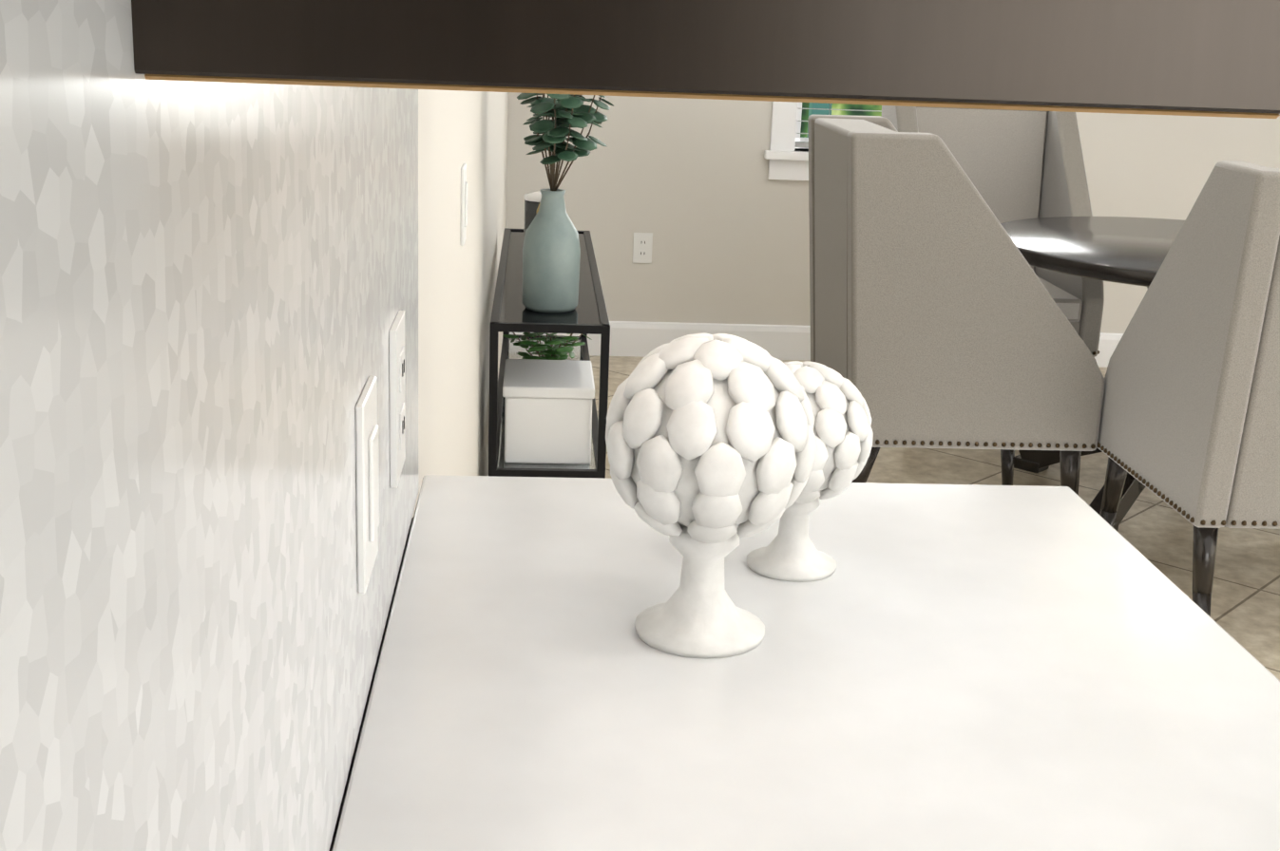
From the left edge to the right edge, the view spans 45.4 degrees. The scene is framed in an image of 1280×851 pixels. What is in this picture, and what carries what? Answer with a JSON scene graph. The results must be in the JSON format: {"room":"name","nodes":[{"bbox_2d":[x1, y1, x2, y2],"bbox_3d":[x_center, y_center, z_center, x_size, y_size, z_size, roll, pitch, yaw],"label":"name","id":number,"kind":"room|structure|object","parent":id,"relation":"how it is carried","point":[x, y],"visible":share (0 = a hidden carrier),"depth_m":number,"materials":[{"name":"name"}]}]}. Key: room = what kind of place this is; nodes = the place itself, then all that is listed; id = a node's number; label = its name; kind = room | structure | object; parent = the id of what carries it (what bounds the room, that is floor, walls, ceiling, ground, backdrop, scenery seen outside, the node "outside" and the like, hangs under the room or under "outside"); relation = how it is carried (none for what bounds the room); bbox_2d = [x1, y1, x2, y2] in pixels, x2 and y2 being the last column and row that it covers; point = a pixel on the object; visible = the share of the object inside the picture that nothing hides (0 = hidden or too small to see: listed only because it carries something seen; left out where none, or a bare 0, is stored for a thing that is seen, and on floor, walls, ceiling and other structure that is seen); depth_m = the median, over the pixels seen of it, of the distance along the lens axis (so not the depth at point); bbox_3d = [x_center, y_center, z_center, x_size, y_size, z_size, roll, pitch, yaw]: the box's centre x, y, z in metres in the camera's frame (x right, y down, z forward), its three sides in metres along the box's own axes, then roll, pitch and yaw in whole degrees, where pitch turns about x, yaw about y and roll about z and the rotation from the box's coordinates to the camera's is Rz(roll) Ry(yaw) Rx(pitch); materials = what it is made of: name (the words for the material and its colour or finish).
{"room":"dining room and kitchen","nodes":[
{"label":"dining room and kitchen","id":0,"kind":"room"},
{"bbox_2d":[334,89,508,828],"bbox_3d":[-0.205,0.058,-0.155,0.200,2.670,12.630,1,15,-4],"label":"wall","id":1,"kind":"structure","parent":0,"point":[457,129],"depth_m":2.26,"materials":[{"name":"white paint"}]},
{"bbox_2d":[0,0,418,850],"bbox_3d":[-0.092,0.146,-0.284,0.011,0.744,3.320,1,15,-4],"label":"tile backsplash","id":2,"kind":"structure","parent":1,"relation":"attached to","point":[207,291],"depth_m":0.46,"materials":[{"name":"tile"}]},
{"bbox_2d":[355,376,379,593],"bbox_3d":[-0.167,0.035,0.944,0.008,0.118,0.075,1,15,-4],"label":"light switch","id":3,"kind":"object","parent":2,"relation":"attached to","point":[367,454],"visible":1,"depth_m":0.92,"materials":[{"name":"white plastic"}]},
{"bbox_2d":[389,310,405,488],"bbox_3d":[-0.180,-0.021,1.146,0.007,0.118,0.075,1,15,-4],"label":"electrical outlet","id":4,"kind":"object","parent":2,"relation":"attached to","point":[397,412],"visible":1,"depth_m":1.12,"materials":[{"name":"white plastic"}]},
{"bbox_2d":[460,163,467,246],"bbox_3d":[-0.270,-0.341,2.356,0.008,0.118,0.075,1,15,-4],"label":"light switch","id":5,"kind":"object","parent":1,"relation":"attached to","point":[464,202],"visible":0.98,"depth_m":2.33,"materials":[{"name":"white plastic"}]},
{"bbox_2d":[131,0,1279,118],"bbox_3d":[0.042,-0.620,0.770,0.394,0.837,0.989,1,15,-4],"label":"upper cabinet","id":6,"kind":"object","parent":1,"relation":"attached to","point":[1211,58],"visible":0.85,"depth_m":0.40,"materials":[{"name":"brown wood"}]},
{"bbox_2d":[506,92,1279,333],"bbox_3d":[2.995,-1.534,6.075,7.000,2.670,0.200,1,15,-4],"label":"wall","id":7,"kind":"structure","parent":0,"point":[706,201],"depth_m":6.01,"materials":[{"name":"white paint"}]},
{"bbox_2d":[632,232,652,263],"bbox_3d":[0.011,-0.698,6.005,0.075,0.118,0.007,1,15,-4],"label":"outlet","id":8,"kind":"object","parent":7,"relation":"attached to","point":[642,245],"visible":1,"depth_m":6.00,"materials":[{"name":"white plastic"}]},
{"bbox_2d":[514,321,1123,367],"bbox_3d":[2.955,-0.287,6.307,7.000,0.140,0.016,1,15,-4],"label":"baseboard","id":9,"kind":"structure","parent":7,"relation":"attached to","point":[643,339],"depth_m":6.10,"materials":[{"name":"white wood"}]},
{"bbox_2d":[764,101,881,180],"bbox_3d":[1.034,-1.747,5.862,1.060,1.605,0.250,1,15,-4],"label":"window","id":10,"kind":"structure","parent":7,"relation":"in","point":[787,161],"depth_m":5.94,"materials":[{"name":"white wood"}]},
{"bbox_2d":[794,103,881,147],"bbox_3d":[1.036,-1.754,5.844,0.810,1.385,0.060,1,15,-4],"label":"window blinds","id":11,"kind":"object","parent":10,"relation":"attached to","point":[801,143],"visible":0.04,"depth_m":5.97,"materials":[{"name":"grey plastic"}]},
{"bbox_2d":[589,355,1279,681],"bbox_3d":[3.234,1.441,0.454,7.200,0.060,12.630,1,15,-4],"label":"floor","id":12,"kind":"structure","parent":0,"point":[1155,530],"depth_m":4.25,"materials":[{"name":"tile"}]},
{"bbox_2d":[329,517,413,850],"bbox_3d":[0.122,0.645,1.142,0.656,0.874,0.975,1,15,-4],"label":"base cabinet","id":13,"kind":"object","parent":12,"relation":"on","point":[344,794],"visible":0.02,"depth_m":1.08,"materials":[{"name":"brown wood"}]},
{"bbox_2d":[331,475,1279,850],"bbox_3d":[0.213,0.523,-0.130,0.634,0.040,3.375,1,15,-4],"label":"countertop","id":14,"kind":"structure","parent":13,"relation":"on","point":[953,667],"depth_m":1.03,"materials":[{"name":"white stone"}]},
{"bbox_2d":[605,332,816,658],"bbox_3d":[0.048,0.045,1.091,0.148,0.221,0.150,1,15,-4],"label":"sculpture","id":15,"kind":"object","parent":14,"relation":"on","point":[711,442],"visible":1,"depth_m":1.04,"materials":[{"name":"white ceramic"}]},
{"bbox_2d":[746,361,873,582],"bbox_3d":[0.128,0.034,1.238,0.114,0.171,0.116,1,15,-4],"label":"sculpture","id":16,"kind":"object","parent":14,"relation":"on","point":[843,432],"visible":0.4,"depth_m":1.20,"materials":[{"name":"white ceramic"}]},
{"bbox_2d":[488,228,610,478],"bbox_3d":[-0.246,-0.061,3.980,0.253,0.700,1.390,1,15,-4],"label":"console table","id":17,"kind":"object","parent":12,"relation":"on","point":[510,312],"visible":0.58,"depth_m":3.35,"materials":[{"name":"black metal"}]},
{"bbox_2d":[523,191,541,238],"bbox_3d":[-0.242,-0.474,3.777,0.090,0.210,0.092,1,15,-4],"label":"glass jar","id":18,"kind":"object","parent":17,"relation":"on","point":[532,200],"visible":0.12,"depth_m":3.73,"materials":[{"name":"grey glass"}]},
{"bbox_2d":[502,332,592,360],"bbox_3d":[-0.228,-0.163,3.751,0.217,0.269,0.300,1,15,-4],"label":"plant","id":19,"kind":"object","parent":17,"relation":"on","point":[558,351],"visible":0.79,"depth_m":3.69,"materials":[{"name":"green plant"}]},
{"bbox_2d":[502,359,594,464],"bbox_3d":[-0.209,-0.034,3.465,0.200,0.175,0.270,1,15,-4],"label":"storage box","id":20,"kind":"object","parent":17,"relation":"on","point":[547,411],"visible":1,"depth_m":3.35,"materials":[{"name":"white cardboard"}]},
{"bbox_2d":[516,93,613,312],"bbox_3d":[-0.162,-0.580,3.285,0.246,0.681,0.501,1,15,-4],"label":"vase","id":21,"kind":"object","parent":17,"relation":"on","point":[551,253],"visible":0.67,"depth_m":3.32,"materials":[{"name":"teal ceramic"}]},
{"bbox_2d":[808,114,1105,495],"bbox_3d":[0.801,-0.239,4.056,0.695,1.092,0.635,1,15,-4],"label":"dining chair","id":22,"kind":"object","parent":12,"relation":"on","point":[939,319],"visible":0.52,"depth_m":3.75,"materials":[{"name":"fabric"}]},
{"bbox_2d":[881,105,1104,357],"bbox_3d":[1.155,-0.532,5.168,0.635,1.092,0.695,1,15,-4],"label":"dining chair","id":23,"kind":"object","parent":12,"relation":"on","point":[1019,164],"visible":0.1,"depth_m":5.22,"materials":[{"name":"fabric"}]},
{"bbox_2d":[1000,216,1184,531],"bbox_3d":[1.561,-0.143,4.423,1.160,0.766,1.160,1,15,-4],"label":"dining table","id":24,"kind":"object","parent":12,"relation":"on","point":[1130,251],"visible":0.19,"depth_m":4.26,"materials":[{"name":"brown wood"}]},
{"bbox_2d":[1096,160,1279,616],"bbox_3d":[1.493,-0.065,3.520,0.635,1.092,0.695,1,15,-4],"label":"dining chair","id":25,"kind":"object","parent":12,"relation":"on","point":[1189,430],"visible":1,"depth_m":3.27,"materials":[{"name":"fabric"}]}
]}

